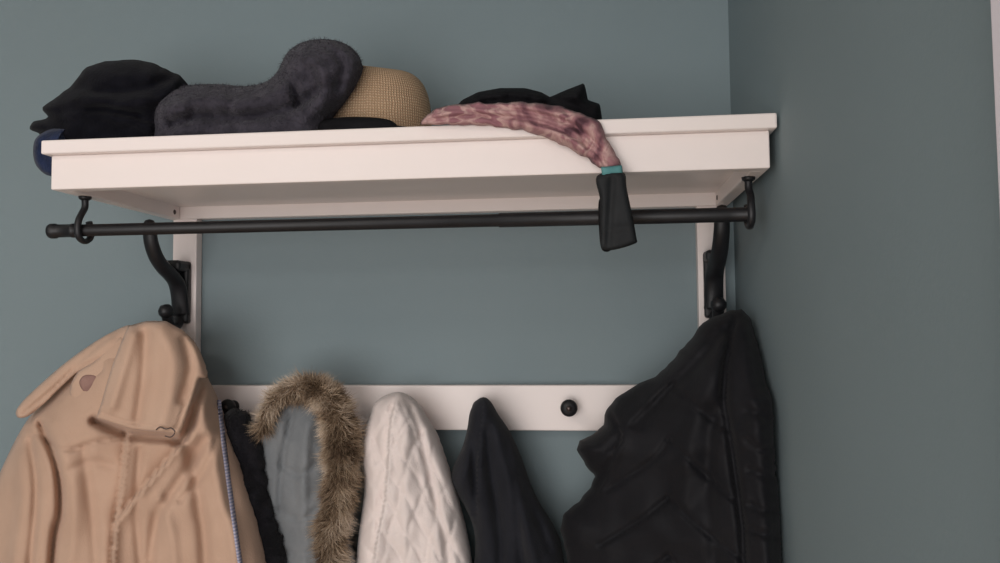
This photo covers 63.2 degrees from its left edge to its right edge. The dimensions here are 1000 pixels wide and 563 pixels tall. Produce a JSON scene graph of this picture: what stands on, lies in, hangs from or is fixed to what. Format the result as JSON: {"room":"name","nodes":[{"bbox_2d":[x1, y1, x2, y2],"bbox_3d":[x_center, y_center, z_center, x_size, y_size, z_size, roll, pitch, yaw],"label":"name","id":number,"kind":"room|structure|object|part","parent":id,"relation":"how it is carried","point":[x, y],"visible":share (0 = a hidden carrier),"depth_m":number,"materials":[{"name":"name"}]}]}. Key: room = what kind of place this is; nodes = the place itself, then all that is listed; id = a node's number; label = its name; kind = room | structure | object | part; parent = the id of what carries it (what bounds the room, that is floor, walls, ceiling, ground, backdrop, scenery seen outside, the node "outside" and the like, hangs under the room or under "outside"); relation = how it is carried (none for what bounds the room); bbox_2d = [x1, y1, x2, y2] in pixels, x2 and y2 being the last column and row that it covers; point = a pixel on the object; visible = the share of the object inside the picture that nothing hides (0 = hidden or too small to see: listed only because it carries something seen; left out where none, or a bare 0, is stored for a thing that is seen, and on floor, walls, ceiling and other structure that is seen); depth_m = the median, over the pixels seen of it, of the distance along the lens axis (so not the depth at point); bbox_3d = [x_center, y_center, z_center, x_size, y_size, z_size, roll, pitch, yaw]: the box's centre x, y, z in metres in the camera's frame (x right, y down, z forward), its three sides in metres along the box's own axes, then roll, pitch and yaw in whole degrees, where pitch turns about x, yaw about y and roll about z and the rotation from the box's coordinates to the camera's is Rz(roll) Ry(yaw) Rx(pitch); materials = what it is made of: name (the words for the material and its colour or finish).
{"room":"entryway","nodes":[
{"label":"entryway","id":0,"kind":"room"},
{"bbox_2d":[0,0,735,562],"bbox_3d":[-0.907,0.436,1.361,2.738,2.500,0.100,-1,-3,6],"label":"wall","id":1,"kind":"structure","parent":0,"point":[547,304],"depth_m":1.26,"materials":[{"name":"blue paint"}]},
{"bbox_2d":[41,113,776,430],"bbox_3d":[-0.125,0.034,1.086,0.901,0.458,0.308,-1,-3,6],"label":"coat rack","id":2,"kind":"object","parent":1,"relation":"attached to","point":[698,165],"depth_m":1.00,"materials":[{"name":"white paint"}]},
{"bbox_2d":[33,128,65,175],"bbox_3d":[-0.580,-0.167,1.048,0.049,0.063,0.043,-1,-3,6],"label":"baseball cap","id":3,"kind":"object","parent":2,"relation":"on","point":[43,162],"visible":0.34,"depth_m":1.04,"materials":[{"name":"blue fabric"}]},
{"bbox_3d":[-0.536,-0.107,1.051,0.016,0.005,0.016,-1,-3,6],"label":"hanger plate","id":4,"kind":"part","parent":2,"relation":"part of","materials":[{"name":"black metal"}]},
{"bbox_2d":[30,60,187,139],"bbox_3d":[-0.530,-0.235,1.091,0.235,0.134,0.144,-1,-3,6],"label":"hat","id":5,"kind":"object","parent":2,"relation":"on","point":[120,98],"visible":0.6,"depth_m":1.04,"materials":[{"name":"fabric"}]},
{"bbox_2d":[0,321,265,562],"bbox_3d":[-0.543,0.422,1.141,0.572,0.733,0.156,-1,-3,6],"label":"coat","id":6,"kind":"object","parent":2,"relation":"hanging from","point":[124,453],"visible":1,"depth_m":1.10,"materials":[{"name":"beige fabric"}]},
{"bbox_3d":[-0.493,0.017,1.259,0.026,0.096,0.014,-1,-3,6],"label":"hook plate","id":7,"kind":"part","parent":2,"relation":"part of","materials":[{"name":"black metal"}]},
{"bbox_3d":[-0.410,0.190,1.233,0.025,0.025,0.030,-1,-3,6],"label":"knob","id":8,"kind":"part","parent":2,"relation":"part of","materials":[{"name":"black metal"}]},
{"bbox_2d":[224,407,287,562],"bbox_3d":[-0.343,0.423,1.157,0.143,0.494,0.089,-1,-3,6],"label":"scarf","id":9,"kind":"object","parent":2,"relation":"hanging from","point":[250,457],"visible":0.48,"depth_m":1.14,"materials":[{"name":"fabric"}]},
{"bbox_2d":[153,36,364,135],"bbox_3d":[-0.319,-0.241,1.046,0.298,0.151,0.130,-1,-3,6],"label":"scarf","id":10,"kind":"object","parent":2,"relation":"on","point":[316,77],"visible":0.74,"depth_m":1.00,"materials":[{"name":"fabric"}]},
{"bbox_2d":[243,366,366,562],"bbox_3d":[-0.270,0.409,1.137,0.190,0.586,0.114,-1,-3,6],"label":"fur hood parka","id":11,"kind":"object","parent":2,"relation":"hanging from","point":[307,430],"visible":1,"depth_m":1.13,"materials":[{"name":"grey fabric"}]},
{"bbox_3d":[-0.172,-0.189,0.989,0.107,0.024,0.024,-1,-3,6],"label":"black felt cap","id":12,"kind":"part","parent":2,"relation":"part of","materials":[{"name":"black fabric"}]},
{"bbox_2d":[333,66,431,126],"bbox_3d":[-0.168,-0.231,1.112,0.217,0.122,0.217,-1,-3,6],"label":"straw hat","id":13,"kind":"object","parent":2,"relation":"on","point":[397,96],"visible":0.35,"depth_m":1.05,"materials":[{"name":"beige wicker"}]},
{"bbox_3d":[-0.143,-0.072,1.004,0.888,0.020,0.020,-1,-3,6],"label":"hanging rod","id":14,"kind":"part","parent":2,"relation":"part of","materials":[{"name":"black metal"}]},
{"bbox_2d":[356,392,471,562],"bbox_3d":[-0.121,0.432,1.133,0.232,0.551,0.115,-1,-3,6],"label":"quilted jacket","id":15,"kind":"object","parent":2,"relation":"hanging from","point":[412,511],"visible":0.99,"depth_m":1.10,"materials":[{"name":"fabric"}]},
{"bbox_3d":[-0.090,0.189,1.220,0.765,0.066,0.019,-1,-3,6],"label":"knob rail","id":16,"kind":"part","parent":2,"relation":"part of","materials":[{"name":"white paint"}]},
{"bbox_2d":[451,397,563,562],"bbox_3d":[0.024,0.434,1.121,0.203,0.544,0.106,-1,-3,6],"label":"hooded jacket","id":17,"kind":"object","parent":2,"relation":"hanging from","point":[489,475],"visible":1,"depth_m":1.10,"materials":[{"name":"black fabric"}]},
{"bbox_2d":[421,101,636,251],"bbox_3d":[0.029,-0.119,0.909,0.243,0.175,0.019,-1,-3,6],"label":"headscarf","id":18,"kind":"object","parent":2,"relation":"hanging from","point":[584,135],"visible":1,"depth_m":0.90,"materials":[{"name":"fabric"}]},
{"bbox_2d":[459,84,601,119],"bbox_3d":[0.035,-0.211,1.018,0.184,0.068,0.098,-1,-3,6],"label":"sun hat","id":19,"kind":"object","parent":2,"relation":"on","point":[575,98],"visible":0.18,"depth_m":0.99,"materials":[{"name":"fabric"}]},
{"bbox_3d":[0.100,0.182,1.175,0.025,0.025,0.030,-1,-3,6],"label":"knob","id":20,"kind":"part","parent":2,"relation":"part of","materials":[{"name":"black metal"}]},
{"bbox_2d":[560,309,781,562],"bbox_3d":[0.223,0.365,1.038,0.336,0.659,0.166,-4,-4,44],"label":"puffer jacket","id":21,"kind":"object","parent":2,"relation":"hanging from","point":[681,462],"visible":1,"depth_m":0.97,"materials":[{"name":"fabric"}]},
{"bbox_3d":[0.306,0.004,1.169,0.026,0.096,0.014,-1,-3,6],"label":"hook plate","id":22,"kind":"part","parent":2,"relation":"part of","materials":[{"name":"black metal"}]},
{"bbox_3d":[0.293,-0.120,0.957,0.016,0.005,0.016,-1,-3,6],"label":"hanger plate","id":23,"kind":"part","parent":2,"relation":"part of","materials":[{"name":"black metal"}]},
{"bbox_2d":[728,0,999,562],"bbox_3d":[0.217,0.327,-0.424,0.100,2.500,3.200,-1,-3,6],"label":"wall","id":24,"kind":"structure","parent":0,"point":[867,271],"depth_m":0.60,"materials":[{"name":"blue paint"}]},
{"bbox_2d":[990,0,999,209],"bbox_3d":[0.245,0.543,0.317,0.018,2.150,0.070,-1,-3,6],"label":"door frame","id":25,"kind":"structure","parent":24,"relation":"attached to","point":[995,4],"depth_m":0.38,"materials":[{"name":"paint"}]}
]}

